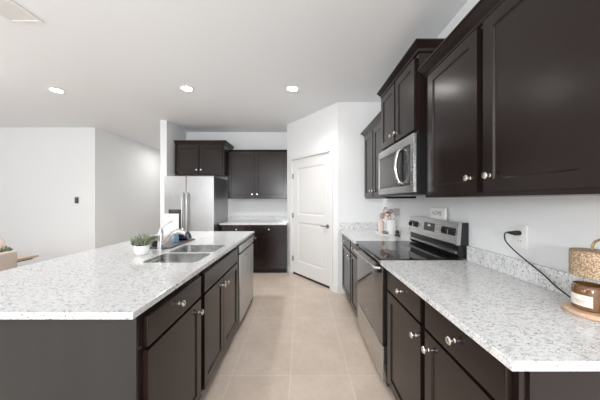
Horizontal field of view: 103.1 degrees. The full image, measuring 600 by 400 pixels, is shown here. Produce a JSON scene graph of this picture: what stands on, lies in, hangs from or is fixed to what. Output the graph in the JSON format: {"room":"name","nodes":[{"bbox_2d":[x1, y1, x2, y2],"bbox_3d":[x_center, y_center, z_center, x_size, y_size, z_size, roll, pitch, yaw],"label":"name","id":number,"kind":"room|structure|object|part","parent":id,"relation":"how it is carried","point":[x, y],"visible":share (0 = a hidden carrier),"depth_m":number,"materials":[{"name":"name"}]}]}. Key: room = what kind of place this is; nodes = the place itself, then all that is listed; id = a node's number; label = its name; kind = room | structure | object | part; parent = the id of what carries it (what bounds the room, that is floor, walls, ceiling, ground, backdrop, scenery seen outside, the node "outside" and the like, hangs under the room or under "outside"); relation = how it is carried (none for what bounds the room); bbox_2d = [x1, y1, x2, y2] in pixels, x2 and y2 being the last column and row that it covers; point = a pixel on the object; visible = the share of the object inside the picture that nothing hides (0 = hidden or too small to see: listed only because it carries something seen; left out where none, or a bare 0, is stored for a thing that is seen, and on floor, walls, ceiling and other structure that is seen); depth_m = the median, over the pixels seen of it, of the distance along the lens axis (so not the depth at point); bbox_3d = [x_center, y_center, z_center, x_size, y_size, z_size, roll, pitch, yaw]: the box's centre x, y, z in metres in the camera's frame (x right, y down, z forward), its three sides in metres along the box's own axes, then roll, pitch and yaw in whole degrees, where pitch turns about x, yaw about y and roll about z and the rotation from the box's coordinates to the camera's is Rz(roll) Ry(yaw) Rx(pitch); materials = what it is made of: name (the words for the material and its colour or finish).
{"room":"kitchen","nodes":[
{"label":"kitchen","id":0,"kind":"room"},
{"bbox_2d":[0,128,99,263],"bbox_3d":[-5.800,-0.037,4.680,3.600,2.745,0.120,0,0,0],"label":"wall","id":1,"kind":"structure","parent":0,"point":[43,171],"depth_m":4.62,"materials":[{"name":"white paint"}]},
{"bbox_2d":[100,130,159,247],"bbox_3d":[-4.060,-0.037,6.410,0.120,2.745,3.340,0,0,0],"label":"wall","id":2,"kind":"structure","parent":0,"point":[129,169],"depth_m":5.46,"materials":[{"name":"white paint"}]},
{"bbox_2d":[160,120,185,231],"bbox_3d":[-2.433,-0.037,6.205,0.114,2.745,3.990,0,0,0],"label":"wall","id":3,"kind":"structure","parent":0,"point":[169,132],"depth_m":4.21,"materials":[{"name":"white paint"}]},
{"bbox_2d":[0,0,467,149],"bbox_3d":[-3.210,-1.460,1.940,9.020,0.100,12.520,0,0,0],"label":"ceiling","id":4,"kind":"structure","parent":0,"point":[121,66],"depth_m":2.33,"materials":[{"name":"white paint"}]},
{"bbox_2d":[0,0,43,22],"bbox_3d":[-2.155,-1.404,1.580,0.250,0.012,0.600,0,0,0],"label":"ceiling vent","id":5,"kind":"object","parent":4,"relation":"in","point":[10,10],"visible":1,"depth_m":1.79,"materials":[{"name":"white metal"}]},
{"bbox_2d":[47,87,65,92],"bbox_3d":[-3.130,-1.406,3.050,0.168,0.006,0.168,0,0,0],"label":"recessed light","id":6,"kind":"object","parent":4,"relation":"in","point":[53,89],"visible":1,"depth_m":3.05,"materials":[{"name":"white paint"}]},
{"bbox_2d":[179,85,193,91],"bbox_3d":[-1.440,-1.406,3.000,0.168,0.006,0.168,0,0,0],"label":"recessed light","id":7,"kind":"object","parent":4,"relation":"in","point":[182,87],"visible":1,"depth_m":2.99,"materials":[{"name":"white"}]},
{"bbox_2d":[286,85,298,91],"bbox_3d":[-0.110,-1.406,3.000,0.168,0.006,0.168,0,0,0],"label":"recessed light","id":8,"kind":"object","parent":4,"relation":"in","point":[292,88],"visible":1,"depth_m":2.99,"materials":[{"name":"white"}]},
{"bbox_2d":[186,132,286,220],"bbox_3d":[-0.598,-0.037,4.990,3.556,2.745,0.120,0,0,0],"label":"wall","id":9,"kind":"structure","parent":0,"point":[239,140],"depth_m":4.93,"materials":[{"name":"white paint"}]},
{"bbox_2d":[174,140,233,177],"bbox_3d":[-1.857,-0.785,4.643,0.957,0.630,0.571,0,0,0],"label":"upper cabinet","id":10,"kind":"object","parent":9,"relation":"attached to","point":[192,157],"visible":1,"depth_m":4.40,"materials":[{"name":"brown wood"}]},
{"bbox_3d":[-2.095,-0.755,4.399,0.410,0.510,0.020,0,0,0],"label":"door","id":11,"kind":"part","parent":10,"relation":"part of","materials":[{"name":"brown wood"}]},
{"bbox_3d":[-1.857,-1.069,4.646,0.957,0.063,0.563,0,0,0],"label":"crown moulding","id":12,"kind":"part","parent":10,"relation":"part of","materials":[{"name":"brown wood"}]},
{"bbox_3d":[-1.663,-0.755,4.399,0.410,0.510,0.020,0,0,0],"label":"door","id":13,"kind":"part","parent":10,"relation":"part of","materials":[{"name":"brown wood"}]},
{"bbox_2d":[228,150,286,198],"bbox_3d":[-0.840,-0.502,4.743,1.156,0.945,0.371,0,0,0],"label":"upper cabinet","id":14,"kind":"object","parent":9,"relation":"attached to","point":[252,174],"visible":0.98,"depth_m":4.60,"materials":[{"name":"brown wood"}]},
{"bbox_3d":[-1.153,-0.490,4.599,0.490,0.880,0.020,0,0,0],"label":"door","id":15,"kind":"part","parent":14,"relation":"part of","materials":[{"name":"brown wood"}]},
{"bbox_3d":[-0.840,-0.955,4.600,1.156,0.040,0.020,0,0,0],"label":"crown moulding","id":16,"kind":"part","parent":14,"relation":"part of","materials":[{"name":"brown wood"}]},
{"bbox_3d":[-0.581,-0.490,4.599,0.595,0.880,0.020,0,0,0],"label":"door","id":17,"kind":"part","parent":14,"relation":"part of","materials":[{"name":"brown wood"}]},
{"bbox_2d":[229,216,286,220],"bbox_3d":[-0.870,0.369,4.919,1.216,0.102,0.020,0,0,0],"label":"backsplash","id":18,"kind":"structure","parent":9,"relation":"attached to","point":[231,218],"depth_m":4.91,"materials":[{"name":"white stone"}]},
{"bbox_2d":[200,272,395,399],"bbox_3d":[-3.210,1.385,1.940,9.020,0.100,12.520,0,0,0],"label":"floor","id":19,"kind":"structure","parent":0,"point":[298,338],"depth_m":2.11,"materials":[{"name":"beige tile"}]},
{"bbox_2d":[0,251,16,270],"bbox_3d":[-2.865,0.901,1.972,0.470,0.868,0.485,0,0,0],"label":"dining chair","id":20,"kind":"object","parent":19,"relation":"on","point":[8,259],"visible":0.21,"depth_m":2.14,"materials":[{"name":"beige fabric"}]},
{"bbox_2d":[17,255,38,261],"bbox_3d":[-3.705,0.960,2.050,1.790,0.750,1.000,0,0,0],"label":"dining table","id":21,"kind":"object","parent":19,"relation":"on","point":[20,258],"visible":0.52,"depth_m":2.47,"materials":[{"name":"brown wood"}]},
{"bbox_2d":[0,237,5,251],"bbox_3d":[-3.175,0.485,2.480,0.124,0.200,0.124,0,0,0],"label":"vase","id":22,"kind":"object","parent":21,"relation":"on","point":[2,242],"visible":0.68,"depth_m":2.49,"materials":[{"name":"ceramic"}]},
{"bbox_2d":[0,245,13,252],"bbox_3d":[-2.931,0.517,2.361,0.109,0.135,0.104,0,0,-22],"label":"potted plant","id":23,"kind":"object","parent":21,"relation":"on","point":[6,247],"visible":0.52,"depth_m":2.36,"materials":[{"name":"green plant"}]},
{"bbox_2d":[0,272,203,399],"bbox_3d":[-0.924,0.891,1.222,0.663,0.885,0.585,0,0,0],"label":"base cabinet","id":24,"kind":"object","parent":19,"relation":"on","point":[155,354],"visible":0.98,"depth_m":0.93,"materials":[{"name":"brown wood"}]},
{"bbox_3d":[-0.915,0.891,0.935,0.541,0.884,0.008,0,0,0],"label":"panel","id":25,"kind":"part","parent":24,"relation":"part of","materials":[{"name":"grey wood"}]},
{"bbox_2d":[0,231,254,318],"bbox_3d":[-1.204,0.433,2.055,1.152,0.027,2.330,0,0,0],"label":"countertop","id":26,"kind":"structure","parent":24,"relation":"on","point":[111,281],"depth_m":1.23,"materials":[{"name":"stone"}]},
{"bbox_2d":[130,233,153,254],"bbox_3d":[-1.241,0.337,1.851,0.167,0.166,0.161,0,0,0],"label":"potted plant","id":27,"kind":"object","parent":26,"relation":"on","point":[140,248],"visible":1,"depth_m":1.82,"materials":[{"name":"green plant"}]},
{"bbox_3d":[-1.238,0.384,1.850,0.104,0.071,0.104,0,0,0],"label":"pot","id":28,"kind":"part","parent":27,"relation":"part of","materials":[{"name":"white ceramic"}]},
{"bbox_2d":[149,238,194,248],"bbox_3d":[-1.248,0.413,2.290,0.245,0.013,0.480,0,0,0],"label":"serving tray","id":29,"kind":"object","parent":26,"relation":"on","point":[170,244],"visible":0.71,"depth_m":2.23,"materials":[{"name":"grey"}]},
{"bbox_2d":[151,235,157,246],"bbox_3d":[-1.288,0.356,2.107,0.141,0.099,0.140,0,0,0],"label":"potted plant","id":30,"kind":"object","parent":29,"relation":"on","point":[154,244],"visible":0.52,"depth_m":2.08,"materials":[{"name":"green plant"}]},
{"bbox_3d":[-1.285,0.383,2.110,0.072,0.045,0.072,0,0,0],"label":"pot","id":31,"kind":"part","parent":30,"relation":"part of","materials":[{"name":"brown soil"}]},
{"bbox_2d":[173,235,178,241],"bbox_3d":[-1.215,0.354,2.310,0.050,0.102,0.050,0,0,0],"label":"soap bottle","id":32,"kind":"object","parent":29,"relation":"on","point":[175,238],"visible":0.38,"depth_m":2.29,"materials":[{"name":"blue plastic"}]},
{"bbox_2d":[178,234,186,239],"bbox_3d":[-1.205,0.374,2.440,0.140,0.062,0.140,0,0,0],"label":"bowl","id":33,"kind":"object","parent":29,"relation":"on","point":[181,237],"visible":0.41,"depth_m":2.38,"materials":[{"name":"black ceramic"}]},
{"bbox_2d":[157,220,191,250],"bbox_3d":[-1.057,0.294,1.990,0.292,0.250,0.062,0,0,0],"label":"faucet","id":34,"kind":"object","parent":26,"relation":"on","point":[161,240],"visible":1,"depth_m":1.97,"materials":[{"name":"silver metal"}]},
{"bbox_3d":[-1.130,0.213,1.990,0.109,0.087,0.024,0,0,0],"label":"lever","id":35,"kind":"part","parent":34,"relation":"part of","materials":[{"name":"silver metal"}]},
{"bbox_3d":[-1.057,0.306,1.985,0.236,0.136,0.047,0,0,0],"label":"spout","id":36,"kind":"part","parent":34,"relation":"part of","materials":[{"name":"silver metal"}]},
{"bbox_2d":[144,245,224,262],"bbox_3d":[-0.895,0.520,1.923,0.378,0.198,0.643,0,0,0],"label":"sink","id":37,"kind":"object","parent":26,"relation":"in","point":[168,257],"visible":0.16,"depth_m":1.89,"materials":[{"name":"silver metal"}]},
{"bbox_2d":[144,253,209,262],"bbox_3d":[-0.895,0.520,1.746,0.378,0.198,0.290,0,0,0],"label":"basin","id":38,"kind":"object","parent":37,"relation":"in","point":[168,257],"depth_m":1.89,"materials":[{"name":"silver metal"}]},
{"bbox_2d":[169,245,224,251],"bbox_3d":[-0.895,0.520,2.079,0.378,0.198,0.329,0,0,0],"label":"basin","id":39,"kind":"object","parent":37,"relation":"in","point":[187,248],"depth_m":2.24,"materials":[{"name":"silver metal"}]},
{"bbox_3d":[-0.634,0.922,1.230,0.020,0.615,0.515,0,0,0],"label":"door","id":40,"kind":"part","parent":24,"relation":"part of","materials":[{"name":"brown wood"}]},
{"bbox_3d":[-0.634,0.537,1.230,0.020,0.126,0.515,0,0,0],"label":"drawer","id":41,"kind":"part","parent":24,"relation":"part of","materials":[{"name":"brown wood"}]},
{"bbox_3d":[-0.608,0.527,1.215,0.032,0.031,0.031,0,0,0],"label":"knob","id":42,"kind":"part","parent":24,"relation":"part of","materials":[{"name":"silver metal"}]},
{"bbox_2d":[164,176,226,230],"bbox_3d":[-1.933,0.457,4.457,0.857,1.754,0.845,0,0,0],"label":"refrigerator","id":43,"kind":"object","parent":19,"relation":"on","point":[200,202],"visible":0.52,"depth_m":4.11,"materials":[{"name":"grey metal"}]},
{"bbox_2d":[164,214,178,231],"bbox_3d":[-2.228,0.454,4.100,0.247,0.443,0.002,0,0,0],"label":"paper sheet","id":44,"kind":"object","parent":43,"relation":"attached to","point":[174,225],"visible":0.64,"depth_m":4.10,"materials":[{"name":"white paper"}]},
{"bbox_3d":[-2.175,0.412,4.145,0.373,1.665,0.070,0,0,0],"label":"freezer door","id":45,"kind":"part","parent":43,"relation":"part of","materials":[{"name":"silver metal"}]},
{"bbox_3d":[-2.027,0.294,4.075,0.031,0.871,0.080,0,0,0],"label":"handle","id":46,"kind":"part","parent":43,"relation":"part of","materials":[{"name":"silver metal"}]},
{"bbox_3d":[-1.949,0.294,4.075,0.031,0.871,0.080,0,0,0],"label":"handle","id":47,"kind":"part","parent":43,"relation":"part of","materials":[{"name":"silver metal"}]},
{"bbox_3d":[-1.743,0.412,4.145,0.476,1.665,0.070,0,0,0],"label":"fridge door","id":48,"kind":"part","parent":43,"relation":"part of","materials":[{"name":"silver metal"}]},
{"bbox_2d":[200,246,237,391],"bbox_3d":[-0.924,0.891,1.950,0.663,0.885,0.868,0,0,0],"label":"base cabinet","id":49,"kind":"object","parent":19,"relation":"on","point":[219,280],"visible":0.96,"depth_m":1.80,"materials":[{"name":"brown wood"}]},
{"bbox_3d":[-0.634,0.922,1.732,0.020,0.615,0.377,0,0,0],"label":"door","id":50,"kind":"part","parent":49,"relation":"part of","materials":[{"name":"brown wood"}]},
{"bbox_3d":[-0.634,0.537,1.951,0.020,0.126,0.816,0,0,0],"label":"false drawer","id":51,"kind":"part","parent":49,"relation":"part of","materials":[{"name":"brown wood"}]},
{"bbox_3d":[-0.634,0.922,2.143,0.020,0.615,0.431,0,0,0],"label":"door","id":52,"kind":"part","parent":49,"relation":"part of","materials":[{"name":"brown wood"}]},
{"bbox_2d":[221,225,251,230],"bbox_3d":[-1.169,0.891,4.603,0.571,0.885,0.651,0,0,0],"label":"drawer","id":53,"kind":"object","parent":19,"relation":"on","point":[223,227],"visible":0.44,"depth_m":4.31,"materials":[{"name":"brown wood"}]},
{"bbox_2d":[237,236,253,322],"bbox_3d":[-0.925,0.892,2.744,0.650,0.882,0.712,0,0,0],"label":"dishwasher","id":54,"kind":"object","parent":19,"relation":"on","point":[245,248],"visible":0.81,"depth_m":2.64,"materials":[{"name":"silver metal"}]},
{"bbox_3d":[-0.624,0.462,2.753,0.047,0.008,0.670,0,0,0],"label":"rail","id":55,"kind":"part","parent":54,"relation":"part of","materials":[{"name":"silver metal"}]},
{"bbox_2d":[252,225,286,272],"bbox_3d":[-0.574,0.891,4.603,0.617,0.885,0.651,0,0,0],"label":"base cabinet","id":56,"kind":"object","parent":19,"relation":"on","point":[269,241],"visible":0.94,"depth_m":4.32,"materials":[{"name":"brown wood"}]},
{"bbox_2d":[219,221,286,224],"bbox_3d":[-0.870,0.433,4.609,1.216,0.027,0.639,0,0,0],"label":"countertop","id":57,"kind":"structure","parent":56,"relation":"on","point":[226,222],"depth_m":4.29,"materials":[{"name":"white stone"}]},
{"bbox_3d":[-0.573,0.537,4.319,0.580,0.126,0.020,0,0,0],"label":"drawer","id":58,"kind":"part","parent":56,"relation":"part of","materials":[{"name":"brown wood"}]},
{"bbox_3d":[-0.573,0.922,4.319,0.580,0.615,0.020,0,0,0],"label":"door","id":59,"kind":"part","parent":56,"relation":"part of","materials":[{"name":"brown wood"}]},
{"bbox_2d":[342,234,351,302],"bbox_3d":[0.865,0.891,3.107,0.626,0.885,0.589,0,0,0],"label":"base cabinet","id":60,"kind":"object","parent":19,"relation":"on","point":[346,246],"visible":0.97,"depth_m":3.07,"materials":[{"name":"brown wood"}]},
{"bbox_3d":[0.594,0.537,3.105,0.020,0.126,0.540,0,0,0],"label":"drawer","id":61,"kind":"part","parent":60,"relation":"part of","materials":[{"name":"brown wood"}]},
{"bbox_2d":[339,229,412,243],"bbox_3d":[0.865,0.433,2.925,0.629,0.027,0.986,0,0,0],"label":"countertop","id":62,"kind":"structure","parent":60,"relation":"on","point":[353,235],"depth_m":2.75,"materials":[{"name":"white stone"}]},
{"bbox_2d":[373,231,394,235],"bbox_3d":[1.056,0.413,2.978,0.202,0.013,0.325,0,0,0],"label":"marble tray","id":63,"kind":"object","parent":62,"relation":"on","point":[377,232],"visible":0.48,"depth_m":2.82,"materials":[{"name":"white stone"}]},
{"bbox_2d":[378,221,383,232],"bbox_3d":[1.013,0.334,3.010,0.076,0.143,0.076,0,0,0],"label":"canister","id":64,"kind":"object","parent":63,"relation":"on","point":[380,223],"visible":0.88,"depth_m":2.98,"materials":[{"name":"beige ceramic"}]},
{"bbox_2d":[386,219,395,233],"bbox_3d":[1.098,0.320,2.895,0.112,0.170,0.112,0,0,0],"label":"utensil crock","id":65,"kind":"object","parent":63,"relation":"on","point":[390,224],"visible":0.84,"depth_m":2.85,"materials":[{"name":"white ceramic"}]},
{"bbox_2d":[394,208,398,219],"bbox_3d":[1.136,0.245,2.848,0.064,0.298,0.054,0,0,0],"label":"spatula","id":66,"kind":"object","parent":65,"relation":"in","point":[396,210],"visible":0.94,"depth_m":2.82,"materials":[{"name":"grey plastic"}]},
{"bbox_2d":[349,241,358,318],"bbox_3d":[0.865,0.891,2.622,0.626,0.885,0.379,0,0,0],"label":"base cabinet","id":67,"kind":"object","parent":19,"relation":"on","point":[354,303],"visible":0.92,"depth_m":2.63,"materials":[{"name":"brown wood"}]},
{"bbox_3d":[0.594,0.922,2.625,0.020,0.615,0.340,0,0,0],"label":"door","id":68,"kind":"part","parent":67,"relation":"part of","materials":[{"name":"brown wood"}]},
{"bbox_3d":[0.594,0.537,2.625,0.020,0.126,0.340,0,0,0],"label":"drawer","id":69,"kind":"part","parent":67,"relation":"part of","materials":[{"name":"brown wood"}]},
{"bbox_2d":[387,270,426,399],"bbox_3d":[0.865,0.891,1.404,0.626,0.885,0.519,0,0,0],"label":"base cabinet","id":70,"kind":"object","parent":19,"relation":"on","point":[406,329],"visible":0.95,"depth_m":1.35,"materials":[{"name":"brown wood"}]},
{"bbox_3d":[0.594,0.537,1.389,0.020,0.126,0.447,0,0,0],"label":"drawer","id":71,"kind":"part","parent":70,"relation":"part of","materials":[{"name":"brown wood"}]},
{"bbox_3d":[0.568,0.683,1.205,0.032,0.031,0.031,0,0,0],"label":"knob","id":72,"kind":"part","parent":70,"relation":"part of","materials":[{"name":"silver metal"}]},
{"bbox_2d":[354,216,468,385],"bbox_3d":[0.843,0.745,2.048,0.664,1.178,0.759,0,0,0],"label":"range","id":73,"kind":"object","parent":19,"relation":"on","point":[433,239],"visible":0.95,"depth_m":1.88,"materials":[{"name":"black metal"}]},
{"bbox_3d":[0.543,0.489,2.048,0.064,0.020,0.679,0,0,0],"label":"handle","id":74,"kind":"part","parent":73,"relation":"part of","materials":[{"name":"silver metal"}]},
{"bbox_3d":[0.594,0.449,2.048,0.018,0.036,0.755,0,0,0],"label":"rail","id":75,"kind":"part","parent":73,"relation":"part of","materials":[{"name":"silver metal"}]},
{"bbox_3d":[0.588,0.748,2.048,0.030,0.550,0.751,0,0,0],"label":"oven door","id":76,"kind":"part","parent":73,"relation":"part of","materials":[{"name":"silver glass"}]},
{"bbox_3d":[0.589,1.157,2.048,0.028,0.247,0.751,0,0,0],"label":"storage drawer","id":77,"kind":"part","parent":73,"relation":"part of","materials":[{"name":"silver metal"}]},
{"bbox_2d":[356,241,457,259],"bbox_3d":[0.833,0.422,2.048,0.545,0.016,0.759,0,0,0],"label":"cooktop","id":78,"kind":"object","parent":73,"relation":"in","point":[381,250],"depth_m":1.92,"materials":[{"name":"black glass"}]},
{"bbox_3d":[1.115,0.235,2.053,0.041,0.156,0.745,0,0,0],"label":"control panel","id":79,"kind":"part","parent":73,"relation":"part of","materials":[{"name":"silver metal"}]},
{"bbox_2d":[430,208,446,219],"bbox_3d":[1.147,0.111,1.995,0.021,0.092,0.220,0,0,0],"label":"home sign","id":80,"kind":"object","parent":73,"relation":"on","point":[436,213],"visible":1,"depth_m":1.97,"materials":[{"name":"white wood"}]},
{"bbox_3d":[1.103,0.229,1.785,0.008,0.056,0.170,0,0,0],"label":"knob plate","id":81,"kind":"part","parent":73,"relation":"part of","materials":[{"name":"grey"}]},
{"bbox_3d":[1.087,0.230,1.742,0.032,0.048,0.048,0,0,0],"label":"knob","id":82,"kind":"part","parent":73,"relation":"part of","materials":[{"name":"black plastic"}]},
{"bbox_3d":[1.109,0.236,1.674,0.039,0.161,0.012,0,0,0],"label":"trim","id":83,"kind":"part","parent":73,"relation":"part of","materials":[{"name":"silver metal"}]},
{"bbox_2d":[421,301,599,399],"bbox_3d":[0.865,0.891,0.898,0.626,0.885,0.491,0,0,0],"label":"base cabinet","id":84,"kind":"object","parent":19,"relation":"on","point":[457,367],"visible":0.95,"depth_m":0.79,"materials":[{"name":"brown wood"}]},
{"bbox_3d":[0.568,0.683,1.085,0.032,0.031,0.031,0,0,0],"label":"knob","id":85,"kind":"part","parent":84,"relation":"part of","materials":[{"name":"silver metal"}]},
{"bbox_3d":[0.568,0.532,0.901,0.032,0.031,0.031,0,0,0],"label":"knob","id":86,"kind":"part","parent":84,"relation":"part of","materials":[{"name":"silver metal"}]},
{"bbox_3d":[0.594,0.922,0.901,0.020,0.615,0.443,0,0,0],"label":"door","id":87,"kind":"part","parent":84,"relation":"part of","materials":[{"name":"brown wood"}]},
{"bbox_3d":[0.594,0.537,0.901,0.020,0.126,0.443,0,0,0],"label":"drawer","id":88,"kind":"part","parent":84,"relation":"part of","materials":[{"name":"brown wood"}]},
{"bbox_2d":[380,260,599,370],"bbox_3d":[0.865,0.433,1.143,0.629,0.027,1.045,0,0,0],"label":"countertop","id":89,"kind":"structure","parent":84,"relation":"on","point":[525,326],"depth_m":0.88,"materials":[{"name":"white stone"}]},
{"bbox_2d":[504,231,570,297],"bbox_3d":[1.141,0.289,1.138,0.047,0.251,0.377,0,0,3],"label":"power cord","id":90,"kind":"object","parent":89,"relation":"on","point":[508,232],"visible":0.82,"depth_m":1.24,"materials":[{"name":"black rubber"}]},
{"bbox_2d":[562,239,599,321],"bbox_3d":[1.072,0.277,0.876,0.152,0.284,0.152,0,0,0],"label":"lamp","id":91,"kind":"object","parent":89,"relation":"on","point":[583,262],"visible":0.94,"depth_m":0.86,"materials":[{"name":"brown wood"}]},
{"bbox_3d":[1.072,0.232,0.876,0.116,0.095,0.116,0,0,0],"label":"lamp shade","id":92,"kind":"part","parent":91,"relation":"part of","materials":[{"name":"wicker"}]},
{"bbox_2d":[571,280,599,313],"bbox_3d":[1.065,0.356,0.882,0.090,0.090,0.089,0,0,0],"label":"jar candle","id":93,"kind":"object","parent":91,"relation":"on","point":[585,295],"visible":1,"depth_m":0.86,"materials":[{"name":"orange glass"}]},
{"bbox_3d":[0.902,0.891,0.656,0.551,0.884,0.008,0,0,0],"label":"panel","id":94,"kind":"part","parent":84,"relation":"part of","materials":[{"name":"brown wood"}]},
{"bbox_2d":[287,102,337,285],"bbox_3d":[0.177,-0.037,3.965,0.100,2.745,1.295,0,0,-37],"label":"wall","id":95,"kind":"structure","parent":0,"point":[318,130],"depth_m":3.75,"materials":[{"name":"white paint"}]},
{"bbox_2d":[292,152,329,287],"bbox_3d":[0.142,0.304,3.954,0.090,2.055,0.989,0,0,-37],"label":"door","id":96,"kind":"structure","parent":95,"relation":"in","point":[311,175],"depth_m":3.91,"materials":[{"name":"white paint"}]},
{"bbox_3d":[0.151,0.260,3.966,0.008,1.560,0.586,0,0,-37],"label":"raised panel","id":97,"kind":"part","parent":96,"relation":"part of","materials":[{"name":"white paint"}]},
{"bbox_2d":[289,147,332,290],"bbox_3d":[0.127,0.274,3.935,0.018,2.122,1.116,0,0,-37],"label":"trim","id":98,"kind":"structure","parent":95,"relation":"attached to","point":[330,149],"depth_m":3.66,"materials":[{"name":"white paint"}]},
{"bbox_2d":[338,102,382,292],"bbox_3d":[0.858,-0.037,3.470,0.645,2.745,0.100,0,0,0],"label":"wall","id":99,"kind":"structure","parent":0,"point":[353,117],"depth_m":3.42,"materials":[{"name":"white paint"}]},
{"bbox_2d":[332,284,342,293],"bbox_3d":[0.524,1.285,3.435,0.161,0.100,0.049,0,0,30],"label":"baseboard","id":100,"kind":"structure","parent":99,"relation":"attached to","point":[337,289],"depth_m":3.41,"materials":[{"name":"white paint"}]},
{"bbox_2d":[383,0,599,280],"bbox_3d":[1.240,-0.037,0.365,0.120,2.745,9.370,0,0,0],"label":"wall","id":101,"kind":"structure","parent":0,"point":[555,225],"depth_m":1.27,"materials":[{"name":"white paint"}]},
{"bbox_2d":[340,222,410,238],"bbox_3d":[0.870,0.369,2.926,0.620,0.102,0.988,0,0,0],"label":"backsplash","id":102,"kind":"structure","parent":101,"relation":"attached to","point":[403,232],"depth_m":3.40,"materials":[{"name":"white stone"}]},
{"bbox_2d":[361,111,415,198],"bbox_3d":[0.997,-0.466,2.849,0.363,0.895,0.831,0,0,0],"label":"upper cabinet","id":103,"kind":"object","parent":101,"relation":"attached to","point":[371,133],"visible":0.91,"depth_m":2.79,"materials":[{"name":"brown wood"}]},
{"bbox_3d":[0.859,-0.434,3.006,0.020,0.792,0.358,0,0,0],"label":"door","id":104,"kind":"part","parent":103,"relation":"part of","materials":[{"name":"brown wood"}]},
{"bbox_3d":[0.997,-0.878,2.849,0.363,0.070,0.831,0,0,0],"label":"crown moulding","id":105,"kind":"part","parent":103,"relation":"part of","materials":[{"name":"brown wood"}]},
{"bbox_3d":[0.859,-0.434,2.625,0.020,0.792,0.340,0,0,0],"label":"door","id":106,"kind":"part","parent":103,"relation":"part of","materials":[{"name":"brown wood"}]},
{"bbox_2d":[377,38,444,150],"bbox_3d":[0.977,-0.791,2.048,0.403,0.628,0.844,0,0,0],"label":"upper cabinet","id":107,"kind":"object","parent":101,"relation":"attached to","point":[403,94],"visible":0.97,"depth_m":1.84,"materials":[{"name":"brown wood"}]},
{"bbox_3d":[0.817,-0.760,2.231,0.020,0.510,0.338,0,0,0],"label":"door","id":108,"kind":"part","parent":107,"relation":"part of","materials":[{"name":"brown wood"}]},
{"bbox_2d":[379,133,425,195],"bbox_3d":[0.951,-0.256,2.048,0.452,0.438,0.755,0,0,0],"label":"microwave","id":109,"kind":"object","parent":107,"relation":"attached to","point":[402,166],"visible":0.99,"depth_m":1.82,"materials":[{"name":"silver metal"}]},
{"bbox_3d":[0.763,-0.265,1.861,0.076,0.293,0.027,0,0,0],"label":"handle","id":110,"kind":"part","parent":109,"relation":"part of","materials":[{"name":"silver metal"}]},
{"bbox_3d":[0.801,-0.260,1.780,0.019,0.298,0.118,0,0,0],"label":"control panel","id":111,"kind":"part","parent":109,"relation":"part of","materials":[{"name":"grey"}]},
{"bbox_3d":[0.817,-0.760,1.867,0.020,0.510,0.335,0,0,0],"label":"door","id":112,"kind":"part","parent":107,"relation":"part of","materials":[{"name":"brown wood"}]},
{"bbox_3d":[0.982,-1.071,2.048,0.392,0.068,0.844,0,0,0],"label":"crown moulding","id":113,"kind":"part","parent":107,"relation":"part of","materials":[{"name":"brown wood"}]},
{"bbox_2d":[418,0,599,197],"bbox_3d":[0.997,-0.466,1.119,0.363,0.895,1.087,0,0,0],"label":"upper cabinet","id":114,"kind":"object","parent":101,"relation":"attached to","point":[513,89],"visible":1,"depth_m":0.94,"materials":[{"name":"brown wood"}]},
{"bbox_3d":[0.859,-0.434,1.372,0.020,0.792,0.446,0,0,0],"label":"door","id":115,"kind":"part","parent":114,"relation":"part of","materials":[{"name":"brown wood"}]},
{"bbox_3d":[0.997,-0.878,1.119,0.363,0.070,1.087,0,0,0],"label":"crown moulding","id":116,"kind":"part","parent":114,"relation":"part of","materials":[{"name":"brown wood"}]},
{"bbox_3d":[0.833,-0.111,1.192,0.032,0.031,0.031,0,0,0],"label":"knob","id":117,"kind":"part","parent":114,"relation":"part of","materials":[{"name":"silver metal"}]},
{"bbox_3d":[0.833,-0.111,1.068,0.032,0.031,0.031,0,0,0],"label":"knob","id":118,"kind":"part","parent":114,"relation":"part of","materials":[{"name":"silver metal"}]},
{"bbox_3d":[0.859,-0.434,0.889,0.020,0.792,0.442,0,0,0],"label":"door","id":119,"kind":"part","parent":114,"relation":"part of","materials":[{"name":"brown wood"}]},
{"bbox_2d":[514,225,526,248],"bbox_3d":[1.175,0.197,1.275,0.009,0.118,0.072,0,0,0],"label":"wall outlet","id":120,"kind":"object","parent":101,"relation":"attached to","point":[520,241],"visible":0.99,"depth_m":1.27,"materials":[{"name":"white plastic"}]},
{"bbox_2d":[517,238,522,243],"bbox_3d":[1.173,0.218,1.275,0.002,0.030,0.034,0,0,0],"label":"receptacle","id":121,"kind":"object","parent":120,"relation":"attached to","point":[519,240],"depth_m":1.27,"materials":[{"name":"grey plastic"}]},
{"bbox_2d":[467,246,599,296],"bbox_3d":[1.169,0.369,1.143,0.020,0.102,1.045,0,0,0],"label":"backsplash","id":122,"kind":"structure","parent":101,"relation":"attached to","point":[520,269],"depth_m":1.23,"materials":[{"name":"white stone"}]}
]}

